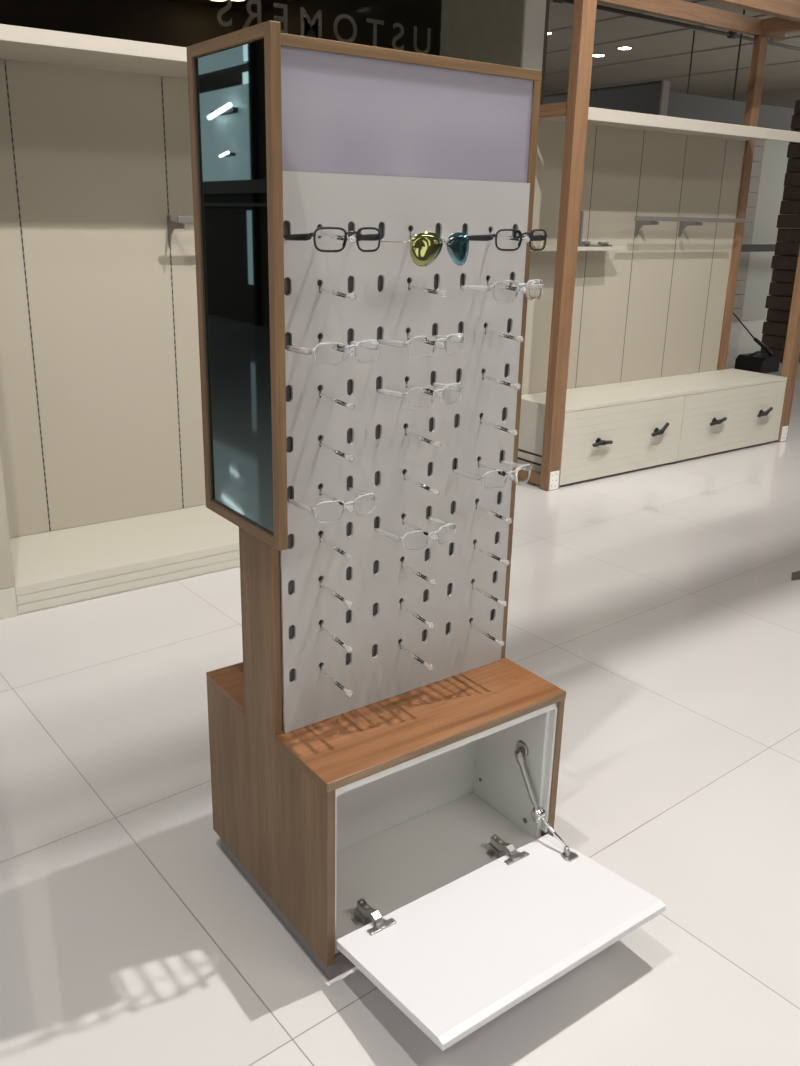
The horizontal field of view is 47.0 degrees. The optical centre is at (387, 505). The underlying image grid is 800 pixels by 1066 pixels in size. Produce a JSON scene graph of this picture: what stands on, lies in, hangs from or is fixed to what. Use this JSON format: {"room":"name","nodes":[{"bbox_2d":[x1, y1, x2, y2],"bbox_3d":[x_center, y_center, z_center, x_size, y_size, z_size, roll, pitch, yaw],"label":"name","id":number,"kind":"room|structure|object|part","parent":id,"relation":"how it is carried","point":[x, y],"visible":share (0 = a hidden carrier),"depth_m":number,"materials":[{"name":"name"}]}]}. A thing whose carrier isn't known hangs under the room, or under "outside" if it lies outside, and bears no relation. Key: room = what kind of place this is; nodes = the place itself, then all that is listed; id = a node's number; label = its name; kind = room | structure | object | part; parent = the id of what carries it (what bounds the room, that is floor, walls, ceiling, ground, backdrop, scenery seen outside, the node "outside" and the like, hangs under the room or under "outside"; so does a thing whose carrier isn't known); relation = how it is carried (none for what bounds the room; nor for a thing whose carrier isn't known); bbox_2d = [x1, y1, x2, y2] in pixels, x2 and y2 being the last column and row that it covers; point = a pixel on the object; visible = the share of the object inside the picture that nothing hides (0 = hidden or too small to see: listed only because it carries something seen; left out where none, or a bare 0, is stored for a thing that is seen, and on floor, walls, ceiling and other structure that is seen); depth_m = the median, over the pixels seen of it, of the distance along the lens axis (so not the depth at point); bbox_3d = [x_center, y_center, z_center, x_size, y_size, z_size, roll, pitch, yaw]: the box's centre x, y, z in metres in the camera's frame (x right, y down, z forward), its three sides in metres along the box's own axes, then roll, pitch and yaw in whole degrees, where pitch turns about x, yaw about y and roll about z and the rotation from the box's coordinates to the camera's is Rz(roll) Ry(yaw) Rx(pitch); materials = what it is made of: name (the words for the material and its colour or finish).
{"room":"shop","nodes":[
{"label":"shop","id":0,"kind":"room"},
{"bbox_2d":[0,280,799,1065],"bbox_3d":[1.623,-2.138,11.769,29.000,0.100,27.000,-11,21,-34],"label":"floor","id":1,"kind":"structure","parent":0,"point":[663,601],"depth_m":2.30,"materials":[{"name":"tile"}]},
{"bbox_2d":[0,24,239,619],"bbox_3d":[-0.623,-0.777,3.875,2.360,1.960,0.572,-11,21,-34],"label":"bay","id":2,"kind":"object","parent":1,"relation":"on","point":[101,405],"visible":0.56,"depth_m":3.73,"materials":[{"name":"beige laminate"}]},
{"bbox_3d":[-1.538,-0.652,3.229,0.110,1.845,0.570,-11,21,-34],"label":"panel","id":3,"kind":"part","parent":2,"relation":"part of","materials":[{"name":"beige laminate"}]},
{"bbox_3d":[-1.536,-0.739,3.554,0.280,1.823,0.015,-11,21,-34],"label":"panel","id":4,"kind":"part","parent":2,"relation":"part of","materials":[{"name":"beige laminate"}]},
{"bbox_3d":[-1.419,-0.757,3.634,0.006,1.812,0.012,-11,21,-34],"label":"slotted rail","id":5,"kind":"part","parent":2,"relation":"part of","materials":[{"name":"grey wood"}]},
{"bbox_3d":[-1.175,-0.810,3.802,0.597,1.823,0.015,-11,21,-34],"label":"panel","id":6,"kind":"part","parent":2,"relation":"part of","materials":[{"name":"beige laminate"}]},
{"bbox_3d":[-0.929,-0.854,3.971,0.006,1.812,0.012,-11,21,-34],"label":"slotted rail","id":7,"kind":"part","parent":2,"relation":"part of","materials":[{"name":"grey"}]},
{"bbox_2d":[167,215,193,244],"bbox_3d":[-0.621,-1.187,3.978,0.670,0.121,0.167,-11,21,-34],"label":"hanging rail","id":8,"kind":"object","parent":2,"relation":"attached to","point":[172,225],"visible":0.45,"depth_m":3.78,"materials":[{"name":"grey metal"}]},
{"bbox_3d":[-0.685,-0.907,4.139,0.598,1.823,0.015,-11,21,-34],"label":"panel","id":9,"kind":"part","parent":2,"relation":"part of","materials":[{"name":"beige laminate"}]},
{"bbox_2d":[0,0,441,61],"bbox_3d":[-0.748,-2.563,6.558,4.850,3.750,0.040,-11,21,-34],"label":"sign","id":10,"kind":"object","parent":1,"relation":"on","point":[404,25],"visible":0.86,"depth_m":6.10,"materials":[{"name":"black"}]},
{"bbox_2d":[186,20,665,1050],"bbox_3d":[0.084,0.053,1.743,0.619,1.685,0.822,-11,21,-34],"label":"display stand","id":11,"kind":"object","parent":1,"relation":"on","point":[384,777],"visible":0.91,"depth_m":1.74,"materials":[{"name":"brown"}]},
{"bbox_3d":[-0.252,-0.741,1.468,0.018,0.019,0.259,-11,21,-34],"label":"frame rail","id":12,"kind":"part","parent":11,"relation":"part of","materials":[{"name":"brown wood"}]},
{"bbox_2d":[196,38,273,533],"bbox_3d":[-0.260,-0.355,1.589,0.004,0.790,0.259,-11,21,-34],"label":"mirror glass","id":13,"kind":"object","parent":11,"relation":"on","point":[234,264],"depth_m":1.58,"materials":[{"name":"grey"}]},
{"bbox_3d":[-0.260,-0.355,1.589,0.018,0.828,0.297,-11,21,-34],"label":"mirror frame","id":14,"kind":"part","parent":11,"relation":"part of","materials":[{"name":"brown wood"}]},
{"bbox_3d":[-0.267,0.031,1.711,0.018,0.019,0.259,-11,21,-34],"label":"frame rail","id":15,"kind":"part","parent":11,"relation":"part of","materials":[{"name":"brown wood"}]},
{"bbox_3d":[-0.238,0.043,1.706,0.018,1.617,0.500,-11,21,-34],"label":"panel","id":16,"kind":"part","parent":11,"relation":"part of","materials":[{"name":"brown wood"}]},
{"bbox_2d":[287,487,376,522],"bbox_3d":[-0.107,-0.012,1.665,0.137,0.039,0.144,-11,21,-34],"label":"eyeglasses","id":17,"kind":"object","parent":11,"relation":"on","point":[326,511],"visible":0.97,"depth_m":1.60,"materials":[{"name":"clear plastic"}]},
{"bbox_3d":[-0.071,0.004,1.618,0.137,0.039,0.022,-11,21,-34],"label":"frame","id":18,"kind":"part","parent":17,"relation":"part of","materials":[{"name":"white plastic"}]},
{"bbox_2d":[284,227,380,251],"bbox_3d":[-0.098,-0.444,1.529,0.137,0.040,0.144,-11,21,-34],"label":"eyeglasses","id":19,"kind":"object","parent":11,"relation":"on","point":[326,239],"visible":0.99,"depth_m":1.47,"materials":[{"name":"grey plastic"}]},
{"bbox_2d":[285,339,379,365],"bbox_3d":[-0.102,-0.271,1.584,0.137,0.039,0.144,-11,21,-34],"label":"eyeglasses","id":20,"kind":"object","parent":11,"relation":"on","point":[328,353],"visible":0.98,"depth_m":1.52,"materials":[{"name":"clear plastic"}]},
{"bbox_3d":[0.043,-0.669,1.614,0.564,0.193,0.005,-11,21,-34],"label":"light panel","id":21,"kind":"part","parent":11,"relation":"part of","materials":[{"name":"grey plastic"}]},
{"bbox_2d":[374,516,456,550],"bbox_3d":[0.047,0.044,1.800,0.137,0.039,0.144,-11,21,-34],"label":"eyeglasses","id":22,"kind":"object","parent":11,"relation":"on","point":[415,540],"visible":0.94,"depth_m":1.74,"materials":[{"name":"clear plastic"}]},
{"bbox_3d":[0.083,0.059,1.752,0.137,0.039,0.022,-11,21,-34],"label":"frame","id":23,"kind":"part","parent":22,"relation":"part of","materials":[{"name":"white plastic"}]},
{"bbox_2d":[376,383,462,408],"bbox_3d":[0.052,-0.216,1.718,0.137,0.039,0.144,-11,21,-34],"label":"eyeglasses","id":24,"kind":"object","parent":11,"relation":"on","point":[417,397],"visible":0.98,"depth_m":1.66,"materials":[{"name":"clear plastic"}]},
{"bbox_3d":[0.088,-0.200,1.671,0.137,0.039,0.022,-11,21,-34],"label":"frame","id":25,"kind":"part","parent":24,"relation":"part of","materials":[{"name":"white plastic"}]},
{"bbox_2d":[377,333,464,357],"bbox_3d":[0.054,-0.302,1.691,0.137,0.039,0.144,-11,21,-34],"label":"eyeglasses","id":26,"kind":"object","parent":11,"relation":"on","point":[418,346],"visible":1,"depth_m":1.63,"materials":[{"name":"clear plastic"}]},
{"bbox_3d":[0.090,-0.286,1.643,0.137,0.039,0.022,-11,21,-34],"label":"frame","id":27,"kind":"part","parent":26,"relation":"part of","materials":[{"name":"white plastic"}]},
{"bbox_2d":[380,232,469,266],"bbox_3d":[0.058,-0.460,1.639,0.137,0.057,0.137,-11,21,-34],"label":"sunglasses","id":28,"kind":"object","parent":11,"relation":"on","point":[425,247],"visible":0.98,"depth_m":1.58,"materials":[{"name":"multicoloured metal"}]},
{"bbox_3d":[0.129,0.467,1.813,0.564,0.018,0.016,-11,21,-34],"label":"cabinet rail","id":29,"kind":"part","parent":11,"relation":"part of","materials":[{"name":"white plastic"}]},
{"bbox_2d":[452,460,530,489],"bbox_3d":[0.205,-0.073,1.879,0.137,0.039,0.144,-11,21,-34],"label":"eyeglasses","id":30,"kind":"object","parent":11,"relation":"on","point":[495,479],"visible":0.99,"depth_m":1.82,"materials":[{"name":"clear plastic"}]},
{"bbox_3d":[0.240,-0.058,1.832,0.137,0.039,0.022,-11,21,-34],"label":"frame","id":31,"kind":"part","parent":30,"relation":"part of","materials":[{"name":"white plastic"}]},
{"bbox_3d":[0.223,0.809,1.774,0.561,0.018,0.322,-11,14,-34],"label":"flap door","id":32,"kind":"part","parent":11,"relation":"part of","materials":[{"name":"white paint"}]},
{"bbox_2d":[460,279,543,301],"bbox_3d":[0.212,-0.419,1.770,0.137,0.039,0.144,-11,21,-34],"label":"eyeglasses","id":33,"kind":"object","parent":11,"relation":"on","point":[503,290],"visible":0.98,"depth_m":1.71,"materials":[{"name":"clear plastic"}]},
{"bbox_3d":[0.247,-0.404,1.723,0.137,0.039,0.022,-11,21,-34],"label":"frame","id":34,"kind":"part","parent":33,"relation":"part of","materials":[{"name":"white plastic"}]},
{"bbox_2d":[467,229,546,250],"bbox_3d":[0.213,-0.506,1.743,0.137,0.040,0.144,-11,21,-34],"label":"eyeglasses","id":35,"kind":"object","parent":11,"relation":"on","point":[505,239],"visible":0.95,"depth_m":1.68,"materials":[{"name":"grey"}]},
{"bbox_3d":[0.249,-0.490,1.696,0.137,0.040,0.022,-11,21,-34],"label":"frame","id":36,"kind":"part","parent":35,"relation":"part of","materials":[{"name":"grey"}]},
{"bbox_3d":[0.311,0.612,2.044,0.020,0.124,0.088,-11,21,-34],"label":"stay arm","id":37,"kind":"part","parent":11,"relation":"part of","materials":[{"name":"silver metal"}]},
{"bbox_3d":[0.235,-0.050,2.031,0.018,1.617,0.500,-11,21,-34],"label":"panel","id":38,"kind":"part","parent":11,"relation":"part of","materials":[{"name":"brown wood"}]},
{"bbox_3d":[0.354,0.699,2.001,0.026,0.050,0.102,-11,21,-34],"label":"stay arm","id":39,"kind":"part","parent":11,"relation":"part of","materials":[{"name":"silver metal"}]},
{"bbox_2d":[517,368,786,486],"bbox_3d":[1.688,-0.521,5.729,2.091,0.445,0.480,-11,21,-34],"label":"drawer unit","id":40,"kind":"object","parent":1,"relation":"on","point":[611,429],"visible":0.97,"depth_m":5.47,"materials":[{"name":"beige laminate"}]},
{"bbox_3d":[1.195,-0.354,5.137,0.154,0.044,0.053,-11,21,-34],"label":"handle","id":41,"kind":"part","parent":40,"relation":"part of","materials":[{"name":"black metal"}]},
{"bbox_3d":[1.356,-0.388,5.295,1.019,0.405,0.026,-11,21,-34],"label":"drawer","id":42,"kind":"part","parent":40,"relation":"part of","materials":[{"name":"beige laminate"}]},
{"bbox_3d":[1.598,-0.447,5.410,0.142,0.074,0.053,-11,21,-34],"label":"handle","id":43,"kind":"part","parent":40,"relation":"part of","materials":[{"name":"black metal"}]},
{"bbox_3d":[2.053,-0.524,5.727,0.153,0.046,0.053,-11,21,-34],"label":"handle","id":44,"kind":"part","parent":40,"relation":"part of","materials":[{"name":"black metal"}]},
{"bbox_3d":[2.206,-0.556,5.880,1.063,0.405,0.026,-11,21,-34],"label":"drawer","id":45,"kind":"part","parent":40,"relation":"part of","materials":[{"name":"beige laminate"}]},
{"bbox_3d":[2.457,-0.610,6.003,0.150,0.060,0.053,-11,21,-34],"label":"handle","id":46,"kind":"part","parent":40,"relation":"part of","materials":[{"name":"black metal"}]},
{"bbox_2d":[522,0,799,490],"bbox_3d":[1.671,-1.575,5.454,2.285,2.620,0.522,-11,21,-34],"label":"bay","id":47,"kind":"object","parent":1,"relation":"on","point":[662,305],"visible":0.81,"depth_m":5.49,"materials":[{"name":"brown wood"}]},
{"bbox_3d":[0.742,-0.191,5.213,0.040,0.060,0.400,-11,21,-34],"label":"rail","id":48,"kind":"part","parent":47,"relation":"part of","materials":[{"name":"brown wood"}]},
{"bbox_3d":[0.777,-1.992,4.646,0.040,0.058,0.400,-11,21,-34],"label":"rail","id":49,"kind":"part","parent":47,"relation":"part of","materials":[{"name":"brown wood"}]},
{"bbox_3d":[0.913,-1.372,5.189,0.566,1.475,0.015,-11,21,-34],"label":"panel","id":50,"kind":"part","parent":47,"relation":"part of","materials":[{"name":"beige laminate"}]},
{"bbox_3d":[0.912,-1.341,4.664,0.092,2.620,0.060,-11,21,-34],"label":"post","id":51,"kind":"part","parent":47,"relation":"part of","materials":[{"name":"brown wood"}]},
{"bbox_2d":[531,211,623,250],"bbox_3d":[1.042,-1.532,5.126,0.690,0.211,0.150,-11,21,-34],"label":"shelf","id":52,"kind":"object","parent":47,"relation":"attached to","point":[582,245],"visible":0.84,"depth_m":5.12,"materials":[{"name":"beige"}]},
{"bbox_3d":[1.147,-1.415,5.346,0.004,1.469,0.010,-11,21,-34],"label":"slotted rail","id":53,"kind":"part","parent":47,"relation":"part of","materials":[{"name":"grey"}]},
{"bbox_3d":[1.310,-1.450,5.461,0.401,1.475,0.015,-11,21,-34],"label":"panel","id":54,"kind":"part","parent":47,"relation":"part of","materials":[{"name":"beige laminate"}]},
{"bbox_3d":[1.476,-1.480,5.573,0.004,1.469,0.010,-11,21,-34],"label":"slotted rail","id":55,"kind":"part","parent":47,"relation":"part of","materials":[{"name":"grey wood"}]},
{"bbox_3d":[1.635,-1.514,5.685,0.391,1.475,0.015,-11,21,-34],"label":"panel","id":56,"kind":"part","parent":47,"relation":"part of","materials":[{"name":"beige laminate"}]},
{"bbox_3d":[1.797,-1.543,5.794,0.004,1.469,0.010,-11,21,-34],"label":"slotted rail","id":57,"kind":"part","parent":47,"relation":"part of","materials":[{"name":"grey wood"}]},
{"bbox_3d":[1.504,-2.813,5.164,1.965,0.090,0.045,-11,21,-34],"label":"rail","id":58,"kind":"part","parent":47,"relation":"part of","materials":[{"name":"brown wood"}]},
{"bbox_2d":[634,216,744,236],"bbox_3d":[1.800,-1.706,5.628,1.040,0.121,0.167,-11,21,-34],"label":"hanging rail","id":59,"kind":"object","parent":47,"relation":"attached to","point":[640,220],"visible":1,"depth_m":5.53,"materials":[{"name":"grey metal"}]},
{"bbox_3d":[1.956,-1.577,5.906,0.391,1.475,0.015,-11,21,-34],"label":"panel","id":60,"kind":"part","parent":47,"relation":"part of","materials":[{"name":"beige laminate"}]},
{"bbox_3d":[2.119,-1.606,6.015,0.004,1.469,0.010,-11,21,-34],"label":"slotted rail","id":61,"kind":"part","parent":47,"relation":"part of","materials":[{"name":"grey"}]},
{"bbox_3d":[2.199,-1.625,6.072,0.196,1.475,0.015,-11,21,-34],"label":"panel","id":62,"kind":"part","parent":47,"relation":"part of","materials":[{"name":"beige laminate"}]},
{"bbox_3d":[2.313,-1.770,6.114,0.080,2.620,0.050,-11,21,-34],"label":"post","id":63,"kind":"part","parent":47,"relation":"part of","materials":[{"name":"brown wood"}]},
{"bbox_3d":[1.828,-2.723,4.898,2.101,0.090,0.060,-11,21,-34],"label":"rail","id":64,"kind":"part","parent":47,"relation":"part of","materials":[{"name":"brown wood"}]},
{"bbox_3d":[2.442,-2.998,5.809,0.180,0.090,0.045,-11,21,-34],"label":"rail","id":65,"kind":"part","parent":47,"relation":"part of","materials":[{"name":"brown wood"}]},
{"bbox_3d":[2.447,-2.923,5.572,0.060,0.090,0.365,-11,21,-34],"label":"rail","id":66,"kind":"part","parent":47,"relation":"part of","materials":[{"name":"brown wood"}]},
{"bbox_3d":[2.696,-1.692,5.891,0.092,2.620,0.060,-11,21,-34],"label":"post","id":67,"kind":"part","parent":47,"relation":"part of","materials":[{"name":"brown wood"}]},
{"bbox_2d":[732,140,764,322],"bbox_3d":[4.862,-3.943,13.113,1.150,2.658,0.070,-11,21,-34],"label":"wall","id":68,"kind":"structure","parent":1,"relation":"on","point":[758,151],"depth_m":13.34,"materials":[{"name":"grey brick"}]},
{"bbox_2d":[667,91,794,130],"bbox_3d":[6.067,-5.591,13.392,6.850,0.280,0.100,-11,21,-34],"label":"fascia","id":69,"kind":"object","parent":68,"relation":"attached to","point":[680,105],"depth_m":12.21,"materials":[{"name":"grey"}]},
{"bbox_2d":[733,312,779,373],"bbox_3d":[3.509,-1.788,9.070,0.820,0.925,0.388,-3,18,-14],"label":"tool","id":70,"kind":"object","parent":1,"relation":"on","point":[753,362],"visible":0.85,"depth_m":9.13,"materials":[{"name":"black plastic"}]},
{"bbox_3d":[3.359,-1.934,9.034,0.599,0.630,0.014,5,18,13],"label":"rod","id":71,"kind":"part","parent":70,"relation":"part of","materials":[{"name":"black metal"}]},
{"bbox_2d":[741,244,775,251],"bbox_3d":[5.603,-3.258,13.528,2.400,1.130,0.060,-11,21,-34],"label":"rail","id":72,"kind":"object","parent":1,"relation":"on","point":[745,247],"visible":0.13,"depth_m":13.11,"materials":[{"name":"grey metal"}]},
{"bbox_2d":[791,571,799,580],"bbox_3d":[1.803,0.283,3.920,0.302,0.003,0.106,-5,18,-19],"label":"floor sticker","id":73,"kind":"object","parent":1,"relation":"on","point":[795,575],"visible":1,"depth_m":3.87,"materials":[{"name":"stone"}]},
{"bbox_2d":[440,0,523,67],"bbox_3d":[0.738,-3.079,6.878,0.190,4.600,0.910,-11,21,-34],"label":"wall partition","id":74,"kind":"structure","parent":0,"point":[487,31],"depth_m":6.67,"materials":[{"name":"paint"}]},
{"bbox_2d":[520,0,545,70],"bbox_3d":[1.008,-2.961,6.519,0.190,4.600,0.020,-11,21,-34],"label":"trim","id":75,"kind":"structure","parent":74,"relation":"attached to","point":[534,12],"depth_m":6.40,"materials":[{"name":"grey"}]},
{"bbox_2d":[540,0,549,104],"bbox_3d":[-0.163,-4.019,9.805,0.100,4.600,5.000,-11,21,-34],"label":"wall","id":76,"kind":"structure","parent":0,"point":[547,1],"depth_m":7.75,"materials":[{"name":"grey paint"}]},
{"bbox_2d":[552,0,799,50],"bbox_3d":[4.277,-7.103,13.552,12.100,0.100,0.095,-11,21,-34],"label":"ceiling pipe","id":77,"kind":"object","parent":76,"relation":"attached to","point":[733,35],"visible":0.96,"depth_m":13.57,"materials":[{"name":"grey metal"}]},
{"bbox_2d":[543,80,669,115],"bbox_3d":[2.277,-5.352,12.651,0.120,0.565,3.760,-11,21,-34],"label":"sign panel","id":78,"kind":"object","parent":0,"point":[652,97],"visible":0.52,"depth_m":11.52,"materials":[{"name":"grey"}]},
{"bbox_3d":[2.274,-5.613,12.582,0.100,0.025,3.730,-11,21,-34],"label":"trim","id":79,"kind":"part","parent":78,"relation":"part of","materials":[{"name":"grey metal"}]},
{"bbox_3d":[3.362,-4.874,11.211,0.120,0.560,0.030,-11,21,-34],"label":"trim","id":80,"kind":"part","parent":78,"relation":"part of","materials":[{"name":"grey metal"}]},
{"bbox_2d":[544,0,799,96],"bbox_3d":[1.712,-6.620,10.358,29.000,0.100,27.000,-11,21,-34],"label":"ceiling","id":81,"kind":"structure","parent":0,"point":[783,76],"depth_m":18.58,"materials":[{"name":"grey paint"}]},
{"bbox_2d":[593,54,605,56],"bbox_3d":[4.247,-9.094,18.568,0.300,0.016,0.300,-11,21,-34],"label":"recessed light","id":82,"kind":"object","parent":81,"relation":"in","point":[594,55],"visible":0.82,"depth_m":18.54,"materials":[{"name":"grey paint"}]},
{"bbox_2d":[617,46,632,49],"bbox_3d":[4.567,-8.825,17.733,0.300,0.016,0.300,-11,21,-34],"label":"recessed light","id":83,"kind":"object","parent":81,"relation":"in","point":[621,47],"visible":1,"depth_m":17.68,"materials":[{"name":"grey paint"}]},
{"bbox_2d":[548,0,706,32],"bbox_3d":[2.854,-8.389,16.264,0.030,0.030,17.700,-11,21,-34],"label":"trim","id":84,"kind":"structure","parent":81,"relation":"attached to","point":[697,1],"depth_m":15.18,"materials":[{"name":"grey"}]},
{"bbox_2d":[546,14,769,54],"bbox_3d":[4.155,-8.645,17.159,0.030,0.030,17.700,-11,21,-34],"label":"trim","id":85,"kind":"structure","parent":81,"relation":"attached to","point":[763,15],"depth_m":16.58,"materials":[{"name":"grey"}]},
{"bbox_2d":[544,60,799,94],"bbox_3d":[7.734,-9.349,19.619,0.030,0.030,17.700,-11,21,-34],"label":"trim","id":86,"kind":"structure","parent":81,"relation":"attached to","point":[798,60],"depth_m":21.00,"materials":[{"name":"grey"}]},
{"bbox_2d":[545,35,799,75],"bbox_3d":[5.782,-8.965,18.277,0.030,0.030,17.700,-11,21,-34],"label":"trim","id":87,"kind":"structure","parent":81,"relation":"attached to","point":[792,37],"depth_m":18.33,"materials":[{"name":"grey"}]},
{"bbox_2d":[687,31,694,93],"bbox_3d":[5.328,-7.331,16.339,0.026,2.000,0.026,-3,18,-13],"label":"hanging cable","id":88,"kind":"object","parent":81,"relation":"hanging from","point":[693,31],"visible":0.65,"depth_m":16.18,"materials":[{"name":"grey metal"}]},
{"bbox_2d":[732,9,744,99],"bbox_3d":[4.969,-6.300,13.043,0.026,2.000,0.026,-3,18,-13],"label":"hanging cable","id":89,"kind":"object","parent":81,"relation":"hanging from","point":[740,41],"visible":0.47,"depth_m":13.04,"materials":[{"name":"grey metal"}]},
{"bbox_2d":[714,89,799,279],"bbox_3d":[13.439,-6.657,19.040,0.200,4.600,26.800,-11,21,-34],"label":"wall","id":90,"kind":"structure","parent":0,"point":[783,98],"depth_m":23.16,"materials":[{"name":"grey paint"}]},
{"bbox_2d":[741,139,789,320],"bbox_3d":[5.513,-4.168,13.800,0.650,2.700,0.350,-11,21,-34],"label":"wall","id":91,"kind":"structure","parent":0,"point":[774,164],"depth_m":13.66,"materials":[{"name":"grey paint"}]},
{"bbox_2d":[760,100,799,362],"bbox_3d":[4.561,-2.860,9.740,1.000,2.599,0.385,-11,21,-34],"label":"stone column","id":92,"kind":"structure","parent":0,"point":[784,265],"depth_m":9.59,"materials":[{"name":"black stone"}]}
]}

